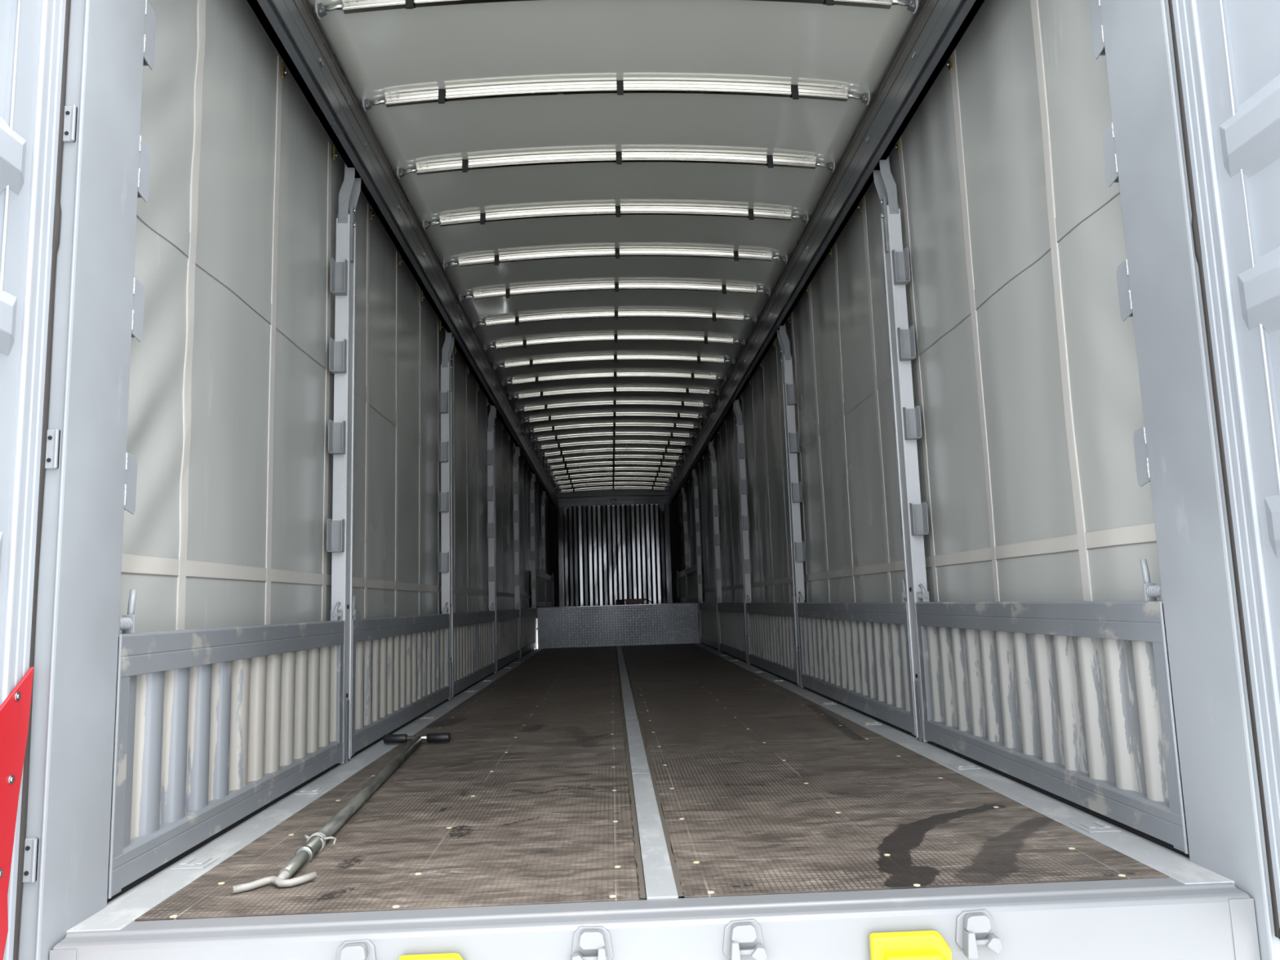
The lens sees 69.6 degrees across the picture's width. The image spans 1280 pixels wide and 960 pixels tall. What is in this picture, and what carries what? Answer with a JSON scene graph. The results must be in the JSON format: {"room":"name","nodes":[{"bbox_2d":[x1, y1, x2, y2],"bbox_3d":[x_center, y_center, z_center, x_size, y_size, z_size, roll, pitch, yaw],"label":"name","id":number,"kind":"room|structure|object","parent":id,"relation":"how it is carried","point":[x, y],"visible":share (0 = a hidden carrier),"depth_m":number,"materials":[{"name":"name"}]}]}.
{"room":"cargo space","nodes":[
{"label":"cargo space","id":0,"kind":"room"},
{"bbox_2d":[547,488,680,607],"bbox_3d":[-0.513,1.475,18.637,2.840,2.700,0.260,-2,-8,-2],"label":"wall","id":1,"kind":"structure","parent":0,"point":[606,546],"depth_m":18.73,"materials":[{"name":"metal"}]},
{"bbox_2d":[246,0,556,506],"bbox_3d":[-1.581,-0.766,10.521,0.283,0.393,16.750,-2,-8,-2],"label":"trim","id":2,"kind":"structure","parent":1,"relation":"attached to","point":[293,28],"depth_m":4.38,"materials":[{"name":"paint"}]},
{"bbox_2d":[119,0,549,633],"bbox_3d":[-1.576,0.425,10.346,0.058,2.660,16.680,-2,-8,-2],"label":"curtain","id":3,"kind":"object","parent":2,"relation":"hanging from","point":[231,402],"visible":0.63,"depth_m":3.40,"materials":[{"name":"fabric"}]},
{"bbox_2d":[669,0,985,502],"bbox_3d":[0.993,-0.835,10.610,0.283,0.393,16.750,-2,-8,-2],"label":"trim","id":4,"kind":"structure","parent":1,"relation":"attached to","point":[934,32],"depth_m":4.54,"materials":[{"name":"paint"}]},
{"bbox_2d":[678,0,1160,603],"bbox_3d":[1.071,0.355,10.438,0.051,2.660,16.680,-2,-8,-2],"label":"curtain","id":5,"kind":"object","parent":4,"relation":"hanging from","point":[1026,385],"visible":0.66,"depth_m":3.51,"materials":[{"name":"fabric"}]},
{"bbox_2d":[308,0,921,492],"bbox_3d":[-0.297,-0.900,10.579,2.341,0.086,16.750,-2,-8,-2],"label":"ceiling","id":6,"kind":"structure","parent":0,"point":[380,53],"depth_m":4.75,"materials":[{"name":"plastic"}]},
{"bbox_2d":[553,482,671,489],"bbox_3d":[-0.524,0.103,17.888,2.296,0.119,0.067,-2,-8,-2],"label":"bow","id":7,"kind":"object","parent":6,"relation":"attached to","point":[598,483],"visible":1,"depth_m":17.88,"materials":[{"name":"metal"}]},
{"bbox_2d":[537,448,688,457],"bbox_3d":[-0.402,-0.422,13.965,2.296,0.119,0.067,-2,-8,-2],"label":"bow","id":8,"kind":"object","parent":6,"relation":"attached to","point":[561,453],"visible":1,"depth_m":13.96,"materials":[{"name":"metal"}]},
{"bbox_2d":[543,461,682,470],"bbox_3d":[-0.442,-0.247,15.272,2.296,0.119,0.067,-2,-8,-2],"label":"bow","id":9,"kind":"object","parent":6,"relation":"attached to","point":[613,463],"visible":1,"depth_m":15.27,"materials":[{"name":"metal"}]},
{"bbox_2d":[546,466,679,475],"bbox_3d":[-0.463,-0.160,15.926,2.296,0.119,0.067,-2,-8,-2],"label":"bow","id":10,"kind":"object","parent":6,"relation":"attached to","point":[613,468],"visible":1,"depth_m":15.92,"materials":[{"name":"metal"}]},
{"bbox_2d":[549,472,676,480],"bbox_3d":[-0.483,-0.072,16.580,2.296,0.119,0.067,-2,-8,-2],"label":"bow","id":11,"kind":"object","parent":6,"relation":"attached to","point":[568,477],"visible":1,"depth_m":16.57,"materials":[{"name":"metal"}]},
{"bbox_2d":[551,477,674,484],"bbox_3d":[-0.503,0.016,17.234,2.296,0.119,0.067,-2,-8,-2],"label":"bow","id":12,"kind":"object","parent":6,"relation":"attached to","point":[570,482],"visible":1,"depth_m":17.23,"materials":[{"name":"metal"}]},
{"bbox_2d":[555,486,670,493],"bbox_3d":[-0.544,0.191,18.541,2.296,0.119,0.067,-2,-8,-2],"label":"bow","id":13,"kind":"object","parent":6,"relation":"attached to","point":[602,487],"visible":1,"depth_m":18.54,"materials":[{"name":"metal"}]},
{"bbox_2d":[529,431,697,443],"bbox_3d":[-0.361,-0.598,12.657,2.296,0.119,0.067,-2,-8,-2],"label":"bow","id":14,"kind":"object","parent":6,"relation":"attached to","point":[614,433],"visible":1,"depth_m":12.65,"materials":[{"name":"metal"}]},
{"bbox_2d":[533,440,693,450],"bbox_3d":[-0.381,-0.510,13.311,2.296,0.119,0.067,-2,-8,-2],"label":"bow","id":15,"kind":"object","parent":6,"relation":"attached to","point":[558,446],"visible":1,"depth_m":13.30,"materials":[{"name":"metal"}]},
{"bbox_2d":[541,454,685,463],"bbox_3d":[-0.422,-0.335,14.618,2.296,0.119,0.067,-2,-8,-2],"label":"bow","id":16,"kind":"object","parent":6,"relation":"attached to","point":[563,460],"visible":1,"depth_m":14.61,"materials":[{"name":"metal"}]},
{"bbox_2d":[501,372,726,386],"bbox_3d":[-0.260,-1.036,9.388,2.296,0.119,0.067,-2,-8,-2],"label":"bow","id":17,"kind":"object","parent":6,"relation":"attached to","point":[615,375],"visible":1,"depth_m":9.38,"materials":[{"name":"metal"}]},
{"bbox_2d":[508,386,719,400],"bbox_3d":[-0.280,-0.948,10.042,2.296,0.119,0.067,-2,-8,-2],"label":"bow","id":18,"kind":"object","parent":6,"relation":"attached to","point":[615,389],"visible":1,"depth_m":10.04,"materials":[{"name":"metal"}]},
{"bbox_2d":[515,400,712,413],"bbox_3d":[-0.300,-0.861,10.695,2.296,0.119,0.067,-2,-8,-2],"label":"bow","id":19,"kind":"object","parent":6,"relation":"attached to","point":[615,403],"visible":1,"depth_m":10.69,"materials":[{"name":"metal"}]},
{"bbox_2d":[520,412,706,424],"bbox_3d":[-0.321,-0.773,11.349,2.296,0.119,0.067,-2,-8,-2],"label":"bow","id":20,"kind":"object","parent":6,"relation":"attached to","point":[614,415],"visible":1,"depth_m":11.34,"materials":[{"name":"metal"}]},
{"bbox_2d":[525,422,702,433],"bbox_3d":[-0.341,-0.685,12.003,2.296,0.119,0.067,-2,-8,-2],"label":"bow","id":21,"kind":"object","parent":6,"relation":"attached to","point":[553,428],"visible":1,"depth_m":12.00,"materials":[{"name":"metal"}]},
{"bbox_2d":[483,334,745,351],"bbox_3d":[-0.219,-1.211,8.080,2.296,0.119,0.067,-2,-8,-2],"label":"bow","id":22,"kind":"object","parent":6,"relation":"attached to","point":[615,338],"visible":1,"depth_m":8.07,"materials":[{"name":"metal"}]},
{"bbox_2d":[493,355,735,370],"bbox_3d":[-0.239,-1.123,8.734,2.296,0.119,0.067,-2,-8,-2],"label":"bow","id":23,"kind":"object","parent":6,"relation":"attached to","point":[615,357],"visible":1,"depth_m":8.73,"materials":[{"name":"metal"}]},
{"bbox_2d":[471,311,757,328],"bbox_3d":[-0.199,-1.299,7.426,2.296,0.119,0.067,-2,-8,-2],"label":"bow","id":24,"kind":"object","parent":6,"relation":"attached to","point":[615,314],"visible":1,"depth_m":7.42,"materials":[{"name":"metal"}]},
{"bbox_2d":[441,248,788,270],"bbox_3d":[-0.158,-1.474,6.119,2.296,0.119,0.067,-2,-8,-2],"label":"bow","id":25,"kind":"object","parent":6,"relation":"attached to","point":[495,260],"visible":1,"depth_m":6.11,"materials":[{"name":"metal"}]},
{"bbox_2d":[458,282,771,302],"bbox_3d":[-0.178,-1.386,6.772,2.296,0.119,0.067,-2,-8,-2],"label":"bow","id":26,"kind":"object","parent":6,"relation":"attached to","point":[616,286],"visible":1,"depth_m":6.76,"materials":[{"name":"metal"}]},
{"bbox_2d":[395,151,835,178],"bbox_3d":[-0.117,-1.649,4.811,2.296,0.119,0.067,-2,-8,-2],"label":"bow","id":27,"kind":"object","parent":6,"relation":"attached to","point":[464,165],"visible":1,"depth_m":4.81,"materials":[{"name":"metal"}]},
{"bbox_2d":[421,205,809,230],"bbox_3d":[-0.138,-1.562,5.465,2.296,0.119,0.067,-2,-8,-2],"label":"bow","id":28,"kind":"object","parent":6,"relation":"attached to","point":[481,218],"visible":1,"depth_m":5.46,"materials":[{"name":"metal"}]},
{"bbox_2d":[360,80,871,111],"bbox_3d":[-0.097,-1.737,4.157,2.296,0.119,0.067,-2,-8,-2],"label":"bow","id":29,"kind":"object","parent":6,"relation":"attached to","point":[620,86],"visible":1,"depth_m":4.15,"materials":[{"name":"metal"}]},
{"bbox_2d":[313,0,919,18],"bbox_3d":[-0.077,-1.824,3.503,2.296,0.119,0.067,-2,-8,-2],"label":"bow","id":30,"kind":"object","parent":6,"relation":"attached to","point":[348,6],"visible":1,"depth_m":3.48,"materials":[{"name":"metal"}]},
{"bbox_2d":[66,601,1234,934],"bbox_3d":[-0.212,1.850,10.223,2.840,0.920,16.730,-2,-8,-2],"label":"floor","id":31,"kind":"structure","parent":0,"point":[617,773],"depth_m":2.80,"materials":[{"name":"wood"}]},
{"bbox_2d":[17,0,155,959],"bbox_3d":[-1.275,-0.144,2.113,0.140,3.700,0.306,-2,-8,-2],"label":"post","id":32,"kind":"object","parent":31,"relation":"on","point":[91,476],"depth_m":2.04,"materials":[{"name":"metal"}]},
{"bbox_2d":[0,0,71,959],"bbox_3d":[-1.269,-0.497,1.391,0.070,2.893,1.232,-2,-8,-2],"label":"door","id":33,"kind":"structure","parent":32,"relation":"attached to","point":[34,33],"depth_m":1.89,"materials":[{"name":"paint"}]},
{"bbox_2d":[106,589,345,898],"bbox_3d":[-1.255,0.721,3.023,0.047,0.694,1.838,-2,-8,-2],"label":"panel","id":34,"kind":"object","parent":31,"relation":"attached to","point":[213,726],"visible":0.92,"depth_m":2.65,"materials":[{"name":"paint"}]},
{"bbox_2d":[231,733,450,893],"bbox_3d":[-0.998,1.090,3.280,0.318,0.057,2.339,-1,-8,-4],"label":"pole","id":35,"kind":"object","parent":31,"relation":"on","point":[316,842],"visible":1,"depth_m":2.67,"materials":[{"name":"metal"}]},
{"bbox_2d":[275,866,293,883],"bbox_3d":[-0.853,0.945,2.196,0.030,0.030,0.067,-2,-8,-2],"label":"socket","id":36,"kind":"object","parent":35,"relation":"attached to","point":[286,873],"depth_m":2.20,"materials":[{"name":"metal"}]},
{"bbox_2d":[326,163,361,764],"bbox_3d":[-1.314,-0.149,4.105,0.092,2.743,0.195,-2,-8,-2],"label":"post","id":37,"kind":"object","parent":31,"relation":"on","point":[342,351],"visible":0.88,"depth_m":4.09,"materials":[{"name":"metal"}]},
{"bbox_2d":[351,595,450,756],"bbox_3d":[-1.325,1.022,5.276,0.047,0.694,2.493,-2,-8,-2],"label":"panel","id":38,"kind":"object","parent":31,"relation":"attached to","point":[401,665],"visible":0.77,"depth_m":4.89,"materials":[{"name":"paint"}]},
{"bbox_2d":[438,330,454,700],"bbox_3d":[-1.394,0.196,6.681,0.092,2.743,0.195,-2,-8,-2],"label":"post","id":39,"kind":"object","parent":31,"relation":"on","point":[445,394],"visible":0.93,"depth_m":6.68,"materials":[{"name":"metal"}]},
{"bbox_2d":[452,599,495,696],"bbox_3d":[-1.404,1.364,7.824,0.047,0.694,2.438,-2,-8,-2],"label":"panel","id":40,"kind":"object","parent":31,"relation":"attached to","point":[473,633],"visible":0.82,"depth_m":7.66,"materials":[{"name":"paint"}]},
{"bbox_2d":[485,404,497,672],"bbox_3d":[-1.472,0.534,9.202,0.092,2.743,0.195,-2,-8,-2],"label":"post","id":41,"kind":"object","parent":31,"relation":"on","point":[490,451],"visible":0.92,"depth_m":9.20,"materials":[{"name":"metal"}]},
{"bbox_2d":[496,602,519,669],"bbox_3d":[-1.481,1.696,10.303,0.047,0.694,2.353,-2,-8,-2],"label":"panel","id":42,"kind":"object","parent":31,"relation":"attached to","point":[508,621],"visible":0.77,"depth_m":10.23,"materials":[{"name":"paint"}]},
{"bbox_2d":[511,444,520,657],"bbox_3d":[-1.548,0.860,11.639,0.092,2.743,0.195,-2,-8,-2],"label":"post","id":43,"kind":"object","parent":31,"relation":"on","point":[515,467],"visible":0.87,"depth_m":11.64,"materials":[{"name":"metal"}]},
{"bbox_2d":[520,603,536,656],"bbox_3d":[-1.556,2.018,12.704,0.047,0.694,2.279,-2,-8,-2],"label":"panel","id":44,"kind":"object","parent":31,"relation":"attached to","point":[527,616],"visible":0.66,"depth_m":12.74,"materials":[{"name":"paint"}]},
{"bbox_2d":[529,473,537,648],"bbox_3d":[-1.624,1.190,14.096,0.092,2.743,0.195,-2,-8,-2],"label":"post","id":45,"kind":"object","parent":31,"relation":"on","point":[533,586],"visible":0.89,"depth_m":14.09,"materials":[{"name":"metal"}]},
{"bbox_2d":[535,568,546,607],"bbox_3d":[-1.649,1.744,15.177,0.047,0.694,2.153,-2,-8,-2],"label":"panel","id":46,"kind":"object","parent":31,"relation":"attached to","point":[540,577],"visible":0.75,"depth_m":15.30,"materials":[{"name":"paint"}]},
{"bbox_2d":[540,490,546,607],"bbox_3d":[-1.703,1.192,16.374,0.092,2.143,0.195,-2,-8,-2],"label":"post","id":47,"kind":"object","parent":31,"relation":"on","point":[543,508],"visible":0.73,"depth_m":16.37,"materials":[{"name":"metal"}]},
{"bbox_2d":[546,573,554,606],"bbox_3d":[-1.719,2.047,17.439,0.047,0.694,2.199,-2,-8,-2],"label":"panel","id":48,"kind":"object","parent":31,"relation":"attached to","point":[549,580],"visible":0.81,"depth_m":17.58,"materials":[{"name":"paint"}]},
{"bbox_2d":[537,602,701,648],"bbox_3d":[-0.288,2.325,13.932,2.502,0.862,0.090,-2,-8,-2],"label":"kick plate","id":49,"kind":"structure","parent":31,"relation":"attached to","point":[663,624],"depth_m":13.92,"materials":[{"name":"metal"}]},
{"bbox_2d":[615,598,653,604],"bbox_3d":[-0.085,1.932,14.622,0.593,0.108,0.200,-2,-8,-2],"label":"tray","id":50,"kind":"object","parent":49,"relation":"on","point":[637,601],"visible":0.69,"depth_m":14.52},
{"bbox_2d":[48,877,1260,959],"bbox_3d":[0.057,1.109,1.906,2.474,0.418,0.150,-2,-8,-2],"label":"sill","id":51,"kind":"structure","parent":31,"relation":"attached to","point":[1162,918],"depth_m":1.91,"materials":[{"name":"paint"}]},
{"bbox_2d":[398,952,462,959],"bbox_3d":[-0.411,1.084,1.825,0.142,0.260,0.059,-2,-8,-2],"label":"bumper cover","id":52,"kind":"object","parent":51,"relation":"attached to","point":[452,956],"visible":1,"depth_m":1.85,"materials":[{"name":"yellow plastic"}]},
{"bbox_2d":[869,930,951,959],"bbox_3d":[0.557,1.055,1.859,0.164,0.260,0.059,-2,-8,-2],"label":"bumper cover","id":53,"kind":"object","parent":51,"relation":"attached to","point":[917,944],"visible":1,"depth_m":1.87,"materials":[{"name":"yellow plastic"}]},
{"bbox_2d":[676,568,686,602],"bbox_3d":[0.802,1.980,17.526,0.047,0.694,2.199,-2,-8,-2],"label":"panel","id":54,"kind":"object","parent":31,"relation":"attached to","point":[681,576],"visible":0.82,"depth_m":17.59,"materials":[{"name":"paint"}]},
{"bbox_2d":[680,486,688,603],"bbox_3d":[0.814,1.125,16.461,0.092,2.143,0.195,-2,-8,-2],"label":"post","id":55,"kind":"object","parent":31,"relation":"on","point":[684,502],"visible":0.8,"depth_m":16.46,"materials":[{"name":"metal"}]},
{"bbox_2d":[685,564,697,602],"bbox_3d":[0.872,1.677,15.265,0.047,0.694,2.153,-2,-8,-2],"label":"panel","id":56,"kind":"object","parent":31,"relation":"attached to","point":[691,572],"visible":0.77,"depth_m":15.32,"materials":[{"name":"paint"}]},
{"bbox_2d":[691,468,702,603],"bbox_3d":[0.893,1.123,14.183,0.092,2.743,0.195,-2,-8,-2],"label":"post","id":57,"kind":"object","parent":31,"relation":"on","point":[700,576],"visible":0.9,"depth_m":14.19,"materials":[{"name":"metal"}]},
{"bbox_2d":[698,597,718,648],"bbox_3d":[0.963,1.957,12.838,0.047,0.694,2.373,-2,-8,-2],"label":"panel","id":58,"kind":"object","parent":31,"relation":"attached to","point":[708,611],"visible":0.84,"depth_m":12.83,"materials":[{"name":"paint"}]},
{"bbox_2d":[708,440,722,651],"bbox_3d":[0.969,0.793,11.726,0.092,2.743,0.195,-2,-8,-2],"label":"post","id":59,"kind":"object","parent":31,"relation":"on","point":[718,577],"visible":0.88,"depth_m":11.72,"materials":[{"name":"metal"}]},
{"bbox_2d":[717,596,746,662],"bbox_3d":[1.039,1.629,10.391,0.047,0.694,2.353,-2,-8,-2],"label":"panel","id":60,"kind":"object","parent":31,"relation":"attached to","point":[731,620],"visible":0.71,"depth_m":10.28,"materials":[{"name":"paint"}]},
{"bbox_2d":[733,398,751,664],"bbox_3d":[1.045,0.467,9.289,0.092,2.743,0.195,-2,-8,-2],"label":"post","id":61,"kind":"object","parent":31,"relation":"on","point":[741,445],"visible":0.91,"depth_m":9.29,"materials":[{"name":"metal"}]},
{"bbox_2d":[745,588,798,684],"bbox_3d":[1.116,1.297,7.912,0.047,0.694,2.438,-2,-8,-2],"label":"panel","id":62,"kind":"object","parent":31,"relation":"attached to","point":[771,626],"visible":0.8,"depth_m":7.71,"materials":[{"name":"paint"}]},
{"bbox_2d":[776,323,804,688],"bbox_3d":[1.123,0.129,6.768,0.092,2.743,0.195,-2,-8,-2],"label":"post","id":63,"kind":"object","parent":31,"relation":"on","point":[789,397],"visible":0.86,"depth_m":6.76,"materials":[{"name":"metal"}]},
{"bbox_2d":[796,578,915,735],"bbox_3d":[1.195,0.955,5.363,0.047,0.694,2.493,-2,-8,-2],"label":"panel","id":64,"kind":"object","parent":31,"relation":"attached to","point":[856,655],"visible":0.8,"depth_m":5.00,"materials":[{"name":"paint"}]},
{"bbox_2d":[872,155,928,742],"bbox_3d":[1.203,-0.216,4.192,0.092,2.743,0.195,-2,-8,-2],"label":"post","id":65,"kind":"object","parent":31,"relation":"on","point":[913,515],"visible":0.88,"depth_m":4.18,"materials":[{"name":"metal"}]},
{"bbox_2d":[915,559,1189,853],"bbox_3d":[1.265,0.654,3.111,0.047,0.694,1.838,-2,-8,-2],"label":"panel","id":66,"kind":"object","parent":31,"relation":"attached to","point":[1071,700],"visible":0.92,"depth_m":2.75,"materials":[{"name":"paint"}]},
{"bbox_2d":[1088,0,1279,959],"bbox_3d":[1.302,-0.213,2.203,0.140,3.700,0.306,-2,-8,-2],"label":"post","id":67,"kind":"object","parent":31,"relation":"on","point":[1176,448],"depth_m":2.14,"materials":[{"name":"metal"}]},
{"bbox_2d":[1168,0,1279,939],"bbox_3d":[1.305,-0.564,1.486,0.070,2.893,1.232,-2,-8,-2],"label":"door","id":68,"kind":"structure","parent":67,"relation":"attached to","point":[1227,52],"depth_m":1.95,"materials":[{"name":"paint"}]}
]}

